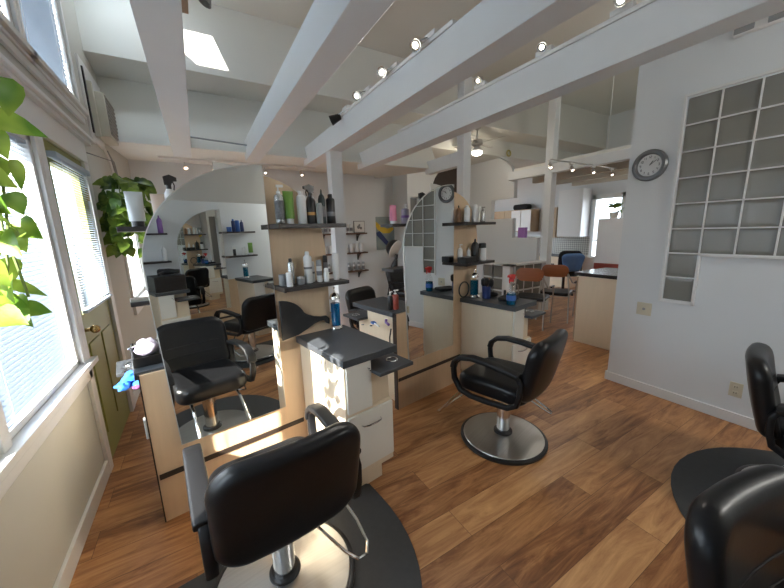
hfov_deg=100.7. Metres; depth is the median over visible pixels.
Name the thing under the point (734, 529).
salon chair
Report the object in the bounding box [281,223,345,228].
shelf
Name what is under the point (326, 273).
bottle
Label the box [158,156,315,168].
track
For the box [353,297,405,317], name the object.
countertop
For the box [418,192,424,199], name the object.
spray bottle
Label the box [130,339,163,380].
countertop
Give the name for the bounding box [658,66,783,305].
window
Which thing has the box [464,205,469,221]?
spray can
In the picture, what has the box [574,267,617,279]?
countertop
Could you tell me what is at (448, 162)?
ceiling beam
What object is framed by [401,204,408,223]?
pump bottle
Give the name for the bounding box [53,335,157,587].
baseboard
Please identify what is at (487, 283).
pot
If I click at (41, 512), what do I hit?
wall
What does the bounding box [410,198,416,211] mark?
door
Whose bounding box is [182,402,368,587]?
salon chair
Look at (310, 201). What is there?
spray bottle
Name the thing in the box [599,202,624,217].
potted plant
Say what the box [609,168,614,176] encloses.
head
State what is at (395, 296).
pump bottle
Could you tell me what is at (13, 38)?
trim
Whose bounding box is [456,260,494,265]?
shelf
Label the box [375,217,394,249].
canvas painting
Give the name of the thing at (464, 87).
support post
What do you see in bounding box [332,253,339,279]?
tube
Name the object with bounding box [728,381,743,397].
wall outlet
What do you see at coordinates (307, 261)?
bottle
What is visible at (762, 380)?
salon chair
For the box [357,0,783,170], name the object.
ceiling beam
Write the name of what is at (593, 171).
head
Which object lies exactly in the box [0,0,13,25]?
window
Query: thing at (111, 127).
grille
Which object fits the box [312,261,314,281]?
tube
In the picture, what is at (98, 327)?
door
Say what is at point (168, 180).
spray bottle
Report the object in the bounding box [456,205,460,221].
slim bottle
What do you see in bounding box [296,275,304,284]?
jar
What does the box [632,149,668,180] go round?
wall clock
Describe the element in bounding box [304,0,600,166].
ceiling beam
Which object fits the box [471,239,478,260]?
pump bottle
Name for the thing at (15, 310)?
hanging plant
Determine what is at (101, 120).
air conditioner
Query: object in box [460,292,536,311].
countertop
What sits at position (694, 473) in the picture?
floor mat
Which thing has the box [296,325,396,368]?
countertop
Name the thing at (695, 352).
wall
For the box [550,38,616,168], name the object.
track
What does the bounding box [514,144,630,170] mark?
ceiling
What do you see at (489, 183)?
wall
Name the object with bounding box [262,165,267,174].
head
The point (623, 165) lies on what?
ceiling beam
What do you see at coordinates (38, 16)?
window blind
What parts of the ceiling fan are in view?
globe, motor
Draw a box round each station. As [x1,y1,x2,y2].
[116,162,412,522]
[343,183,545,409]
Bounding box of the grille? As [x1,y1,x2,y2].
[104,95,118,140]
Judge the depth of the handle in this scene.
1.73 m
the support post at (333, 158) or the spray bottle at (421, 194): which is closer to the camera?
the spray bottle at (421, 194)
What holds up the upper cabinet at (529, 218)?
attached to the wall at (621, 124)
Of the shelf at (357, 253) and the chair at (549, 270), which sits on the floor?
the chair at (549, 270)
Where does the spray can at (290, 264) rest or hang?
on the station at (227, 381)
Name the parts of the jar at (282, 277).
lid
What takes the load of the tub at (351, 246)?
on the shelf at (357, 253)
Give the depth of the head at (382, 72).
2.36 m
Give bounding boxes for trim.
[0,0,88,123]
[0,52,134,471]
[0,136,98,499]
[124,233,147,314]
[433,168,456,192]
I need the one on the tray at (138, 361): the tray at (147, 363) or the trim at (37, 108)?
the tray at (147, 363)
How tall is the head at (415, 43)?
0.099 m
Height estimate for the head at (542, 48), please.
0.084 m
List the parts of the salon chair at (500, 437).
armrest, seat, plate, armrest, pump lever, backrest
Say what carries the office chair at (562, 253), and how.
on the floor
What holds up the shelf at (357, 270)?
attached to the wall at (359, 196)
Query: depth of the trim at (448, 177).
7.20 m
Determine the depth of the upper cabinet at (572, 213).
8.09 m
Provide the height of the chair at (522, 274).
0.942 m
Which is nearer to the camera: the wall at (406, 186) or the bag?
the wall at (406, 186)
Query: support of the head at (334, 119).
attached to the track at (451, 22)
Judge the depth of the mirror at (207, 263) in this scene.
1.81 m
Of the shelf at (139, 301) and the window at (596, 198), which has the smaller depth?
the shelf at (139, 301)
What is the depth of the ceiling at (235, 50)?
3.94 m
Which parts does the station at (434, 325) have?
panel, arched panel, door, drawer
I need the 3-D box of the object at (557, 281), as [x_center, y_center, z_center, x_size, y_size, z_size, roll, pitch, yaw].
[3.943,-0.786,9.485,0.580,0.800,2.940,-8,13,-30]
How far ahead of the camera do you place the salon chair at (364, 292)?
3.90 m
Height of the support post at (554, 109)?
3.995 m
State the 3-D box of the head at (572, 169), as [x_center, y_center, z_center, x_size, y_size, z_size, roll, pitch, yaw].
[2.662,-1.866,4.793,0.104,0.131,0.086,-8,13,-30]
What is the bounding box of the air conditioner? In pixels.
[74,53,118,149]
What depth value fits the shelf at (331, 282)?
2.03 m
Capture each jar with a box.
[278,274,286,285]
[286,272,292,286]
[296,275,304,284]
[329,287,342,329]
[468,268,479,297]
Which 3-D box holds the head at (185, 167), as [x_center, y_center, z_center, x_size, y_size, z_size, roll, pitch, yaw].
[-2.735,-1.705,4.294,0.099,0.128,0.083,-8,13,-30]
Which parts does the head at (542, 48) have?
lamp shade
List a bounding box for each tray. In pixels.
[130,339,162,368]
[133,350,162,368]
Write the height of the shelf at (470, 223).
0.024 m
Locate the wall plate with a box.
[636,302,651,315]
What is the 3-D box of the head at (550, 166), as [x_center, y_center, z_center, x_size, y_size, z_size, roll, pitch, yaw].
[2.215,-1.804,4.535,0.104,0.131,0.086,-8,13,-30]
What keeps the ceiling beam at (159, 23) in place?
attached to the ceiling at (235, 50)
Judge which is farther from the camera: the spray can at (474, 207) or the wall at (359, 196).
the wall at (359, 196)
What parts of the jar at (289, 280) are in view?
lid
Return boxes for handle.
[143,417,148,438]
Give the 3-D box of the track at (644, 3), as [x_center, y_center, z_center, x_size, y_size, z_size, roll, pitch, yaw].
[0.753,-1.716,2.715,0.035,0.026,2.650,-8,13,-30]
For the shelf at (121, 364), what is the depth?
2.03 m
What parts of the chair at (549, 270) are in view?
leg, backrest, seat, leg, leg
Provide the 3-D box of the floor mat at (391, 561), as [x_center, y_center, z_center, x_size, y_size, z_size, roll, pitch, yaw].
[-0.340,1.313,1.388,1.110,0.012,0.860,-10,14,-37]
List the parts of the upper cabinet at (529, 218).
door, door, door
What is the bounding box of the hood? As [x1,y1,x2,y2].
[386,240,397,253]
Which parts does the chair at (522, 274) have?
backrest, seat, leg, leg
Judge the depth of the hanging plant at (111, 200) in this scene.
2.77 m
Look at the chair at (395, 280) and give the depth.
5.92 m
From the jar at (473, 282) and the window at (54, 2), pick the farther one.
the jar at (473, 282)
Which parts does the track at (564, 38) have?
rail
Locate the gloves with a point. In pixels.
(127, 381)
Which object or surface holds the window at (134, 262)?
in the wall at (41, 512)
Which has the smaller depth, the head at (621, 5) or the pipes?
the head at (621, 5)
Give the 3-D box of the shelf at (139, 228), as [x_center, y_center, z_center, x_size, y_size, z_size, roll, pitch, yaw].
[-1.190,-0.349,1.741,0.440,0.024,0.159,-11,14,-39]
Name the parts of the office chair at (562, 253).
backrest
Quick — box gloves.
[113,370,138,391]
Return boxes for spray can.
[287,258,294,284]
[296,191,306,223]
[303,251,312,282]
[318,189,326,223]
[326,194,335,222]
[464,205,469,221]
[472,205,477,221]
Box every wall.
[0,0,156,587]
[128,160,377,306]
[374,177,393,296]
[392,172,437,265]
[470,158,539,279]
[494,109,634,270]
[607,21,783,418]
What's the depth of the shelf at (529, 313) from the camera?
2.99 m
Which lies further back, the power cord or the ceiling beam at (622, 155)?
the ceiling beam at (622, 155)
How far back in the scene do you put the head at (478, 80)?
2.69 m
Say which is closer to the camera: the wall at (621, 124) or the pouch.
the pouch
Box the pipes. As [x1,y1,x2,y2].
[103,147,116,173]
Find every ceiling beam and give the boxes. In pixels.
[129,0,191,157]
[244,0,394,162]
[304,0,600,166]
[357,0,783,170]
[425,152,456,174]
[508,148,630,180]
[556,169,628,184]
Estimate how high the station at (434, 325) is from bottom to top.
1.944 m
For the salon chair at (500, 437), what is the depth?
2.25 m
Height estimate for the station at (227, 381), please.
1.944 m
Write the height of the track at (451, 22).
0.026 m
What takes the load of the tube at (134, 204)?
on the station at (227, 381)
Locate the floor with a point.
(600, 509)
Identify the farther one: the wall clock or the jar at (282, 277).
the wall clock
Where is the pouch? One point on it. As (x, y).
(148, 346)
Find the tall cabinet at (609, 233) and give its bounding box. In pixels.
[593,218,622,268]
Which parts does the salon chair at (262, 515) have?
armrest, seat, backrest, plate, armrest, pump lever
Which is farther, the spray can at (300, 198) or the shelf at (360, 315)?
the shelf at (360, 315)
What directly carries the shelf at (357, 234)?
attached to the wall at (359, 196)
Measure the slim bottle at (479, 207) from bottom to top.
0.150 m
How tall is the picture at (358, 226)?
0.230 m
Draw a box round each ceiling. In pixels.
[74,0,643,177]
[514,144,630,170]
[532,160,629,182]
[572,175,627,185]
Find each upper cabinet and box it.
[494,209,539,231]
[553,188,591,237]
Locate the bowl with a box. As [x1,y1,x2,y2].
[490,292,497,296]
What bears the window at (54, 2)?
in the wall at (41, 512)
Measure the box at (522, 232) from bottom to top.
0.200 m
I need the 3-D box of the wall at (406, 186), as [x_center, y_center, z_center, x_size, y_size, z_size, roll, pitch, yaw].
[0.854,-1.445,7.643,1.610,2.970,0.720,-8,13,-30]
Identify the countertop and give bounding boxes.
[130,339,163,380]
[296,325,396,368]
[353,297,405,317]
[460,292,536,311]
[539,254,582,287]
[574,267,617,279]
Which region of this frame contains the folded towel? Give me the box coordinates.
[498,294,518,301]
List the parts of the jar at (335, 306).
lid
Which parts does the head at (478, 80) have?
lamp shade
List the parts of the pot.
pot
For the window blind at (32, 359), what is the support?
attached to the window at (26, 148)
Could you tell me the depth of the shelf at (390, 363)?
1.95 m
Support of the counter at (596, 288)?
on the floor
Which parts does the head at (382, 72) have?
lamp shade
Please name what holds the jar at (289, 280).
on the station at (227, 381)
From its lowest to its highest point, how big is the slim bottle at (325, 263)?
0.165 m
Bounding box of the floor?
[69,286,771,587]
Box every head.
[180,160,188,169]
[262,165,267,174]
[297,168,303,176]
[329,105,349,124]
[352,85,372,100]
[377,61,400,77]
[410,28,438,51]
[474,76,487,89]
[535,40,554,56]
[547,160,553,169]
[569,163,574,171]
[590,165,595,174]
[609,0,636,17]
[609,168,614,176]
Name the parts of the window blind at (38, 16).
cord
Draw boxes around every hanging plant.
[0,77,52,352]
[86,152,156,257]
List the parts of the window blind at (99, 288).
cord, rail, cord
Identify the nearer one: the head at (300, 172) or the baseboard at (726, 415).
the baseboard at (726, 415)
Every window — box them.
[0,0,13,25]
[0,134,79,438]
[51,0,74,95]
[125,234,144,297]
[585,192,625,257]
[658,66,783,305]
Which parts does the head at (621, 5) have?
lamp shade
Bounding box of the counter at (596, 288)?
[572,267,617,349]
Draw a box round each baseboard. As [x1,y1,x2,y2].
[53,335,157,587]
[604,370,757,431]
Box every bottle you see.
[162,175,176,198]
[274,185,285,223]
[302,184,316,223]
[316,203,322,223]
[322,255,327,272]
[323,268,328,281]
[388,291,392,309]
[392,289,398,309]
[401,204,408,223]
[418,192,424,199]
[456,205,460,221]
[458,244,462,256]
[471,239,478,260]
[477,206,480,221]
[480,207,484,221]
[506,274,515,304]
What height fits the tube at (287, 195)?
0.190 m
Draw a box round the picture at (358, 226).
[353,221,364,232]
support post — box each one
[326,150,349,326]
[457,76,471,204]
[540,96,561,309]
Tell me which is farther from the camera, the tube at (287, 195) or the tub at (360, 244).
the tub at (360, 244)
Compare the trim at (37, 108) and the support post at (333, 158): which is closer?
the trim at (37, 108)
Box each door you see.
[43,139,129,458]
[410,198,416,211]
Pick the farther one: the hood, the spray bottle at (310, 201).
the hood
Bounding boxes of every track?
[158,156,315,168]
[340,19,456,116]
[397,0,656,132]
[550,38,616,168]
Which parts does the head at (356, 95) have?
lamp shade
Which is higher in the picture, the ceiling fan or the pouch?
the ceiling fan
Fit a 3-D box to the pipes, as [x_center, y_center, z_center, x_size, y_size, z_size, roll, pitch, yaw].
[-2.964,-1.293,3.449,0.050,0.409,0.427,-8,13,-30]
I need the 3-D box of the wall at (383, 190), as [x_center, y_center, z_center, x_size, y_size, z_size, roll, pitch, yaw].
[-0.209,-1.250,7.246,0.680,2.800,0.370,-8,13,-30]
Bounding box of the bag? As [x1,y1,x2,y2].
[513,204,531,209]
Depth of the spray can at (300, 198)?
1.96 m
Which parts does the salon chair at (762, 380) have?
backrest, armrest, seat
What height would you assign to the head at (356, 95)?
0.098 m
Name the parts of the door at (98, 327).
knob, panel, panel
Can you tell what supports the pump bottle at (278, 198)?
on the station at (227, 381)
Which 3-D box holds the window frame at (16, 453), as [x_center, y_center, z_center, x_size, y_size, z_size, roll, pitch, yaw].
[-0.973,0.090,0.334,0.055,1.490,3.950,-8,13,-30]
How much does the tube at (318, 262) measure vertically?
0.142 m
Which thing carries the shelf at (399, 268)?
attached to the station at (434, 325)
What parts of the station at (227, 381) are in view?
panel, arched panel, door, drawer, handle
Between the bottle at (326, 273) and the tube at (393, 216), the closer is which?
the bottle at (326, 273)
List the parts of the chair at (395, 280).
dryer arm, backrest, armrest, seat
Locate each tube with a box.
[123,191,145,226]
[150,194,164,214]
[282,191,294,223]
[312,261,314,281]
[316,260,322,281]
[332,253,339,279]
[390,205,396,223]
[479,243,485,260]
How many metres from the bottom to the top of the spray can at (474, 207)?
0.160 m
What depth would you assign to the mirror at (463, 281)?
3.18 m
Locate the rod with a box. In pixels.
[190,136,246,145]
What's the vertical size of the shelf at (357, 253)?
0.160 m
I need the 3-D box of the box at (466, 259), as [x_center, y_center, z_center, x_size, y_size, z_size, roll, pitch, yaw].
[0.696,-0.318,3.031,0.150,0.055,0.100,-11,14,-39]
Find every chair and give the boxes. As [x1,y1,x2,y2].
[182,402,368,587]
[345,286,402,330]
[385,240,404,300]
[437,329,567,465]
[511,268,554,330]
[535,264,576,323]
[551,251,581,295]
[684,464,783,587]
[734,342,783,473]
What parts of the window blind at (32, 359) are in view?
cord, rail, cord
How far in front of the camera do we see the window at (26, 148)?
1.78 m
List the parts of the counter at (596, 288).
panel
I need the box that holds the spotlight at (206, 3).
[181,0,210,13]
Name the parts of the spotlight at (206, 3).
lamp shade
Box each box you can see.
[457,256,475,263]
[518,227,527,237]
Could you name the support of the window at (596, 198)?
in the wall at (621, 124)
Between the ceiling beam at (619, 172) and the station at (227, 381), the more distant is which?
the ceiling beam at (619, 172)
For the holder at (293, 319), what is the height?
0.257 m
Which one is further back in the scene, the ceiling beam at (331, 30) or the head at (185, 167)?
the head at (185, 167)
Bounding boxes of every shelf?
[116,226,147,231]
[116,359,131,377]
[130,296,149,306]
[277,278,348,291]
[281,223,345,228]
[323,233,366,240]
[326,251,367,259]
[329,269,368,276]
[343,310,367,320]
[371,353,412,376]
[380,224,405,226]
[382,266,403,271]
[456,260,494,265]
[469,222,495,224]
[524,308,545,318]
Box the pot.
[481,277,493,298]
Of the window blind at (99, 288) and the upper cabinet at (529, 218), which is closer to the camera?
the window blind at (99, 288)
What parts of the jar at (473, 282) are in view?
lid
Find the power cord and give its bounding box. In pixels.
[121,366,132,372]
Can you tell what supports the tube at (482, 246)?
on the station at (434, 325)
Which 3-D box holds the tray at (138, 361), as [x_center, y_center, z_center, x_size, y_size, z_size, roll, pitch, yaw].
[-1.403,0.335,1.856,0.130,0.050,0.330,-11,14,-39]
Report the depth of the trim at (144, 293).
3.65 m
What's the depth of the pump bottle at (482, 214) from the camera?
3.13 m
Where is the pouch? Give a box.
[134,338,158,355]
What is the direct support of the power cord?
on the station at (227, 381)
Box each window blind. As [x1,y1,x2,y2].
[0,131,73,428]
[19,0,69,89]
[46,150,112,313]
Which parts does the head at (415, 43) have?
lamp shade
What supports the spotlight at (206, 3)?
attached to the ceiling beam at (159, 23)
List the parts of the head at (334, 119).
lamp shade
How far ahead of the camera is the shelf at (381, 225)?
2.66 m
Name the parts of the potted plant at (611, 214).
pot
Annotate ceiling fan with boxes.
[453,127,504,155]
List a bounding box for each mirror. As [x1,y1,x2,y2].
[143,165,285,443]
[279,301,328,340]
[404,185,453,359]
[458,281,468,297]
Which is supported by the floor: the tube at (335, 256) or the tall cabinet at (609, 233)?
the tall cabinet at (609, 233)
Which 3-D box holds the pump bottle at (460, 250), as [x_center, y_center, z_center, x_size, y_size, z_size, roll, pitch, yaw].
[0.648,-0.387,3.091,0.049,0.170,0.047,-8,13,-30]
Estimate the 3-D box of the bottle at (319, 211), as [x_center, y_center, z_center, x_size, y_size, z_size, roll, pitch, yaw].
[-0.453,-0.504,2.032,0.040,0.125,0.039,-8,13,-30]
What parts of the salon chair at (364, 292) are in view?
armrest, backrest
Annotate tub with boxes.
[349,244,353,252]
[355,243,358,251]
[359,243,362,251]
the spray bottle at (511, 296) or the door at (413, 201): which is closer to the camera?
the spray bottle at (511, 296)
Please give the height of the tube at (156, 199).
0.165 m
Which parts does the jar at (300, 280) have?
lid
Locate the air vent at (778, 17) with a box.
[732,11,783,38]
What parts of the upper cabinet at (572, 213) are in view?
panel, door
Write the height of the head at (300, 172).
0.128 m
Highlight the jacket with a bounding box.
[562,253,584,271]
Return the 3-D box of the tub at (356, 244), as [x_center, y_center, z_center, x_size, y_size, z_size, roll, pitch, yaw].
[-0.707,-0.926,6.514,0.074,0.170,0.074,-8,13,-30]
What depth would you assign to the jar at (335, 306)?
2.26 m
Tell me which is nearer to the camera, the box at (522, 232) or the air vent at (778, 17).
the air vent at (778, 17)
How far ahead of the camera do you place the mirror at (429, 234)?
2.88 m
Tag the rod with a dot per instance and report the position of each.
(190, 136)
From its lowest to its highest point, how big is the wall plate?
0.115 m
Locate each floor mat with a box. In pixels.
[178,484,421,587]
[671,447,783,519]
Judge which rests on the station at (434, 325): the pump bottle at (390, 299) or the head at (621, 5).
the pump bottle at (390, 299)
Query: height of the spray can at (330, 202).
0.186 m

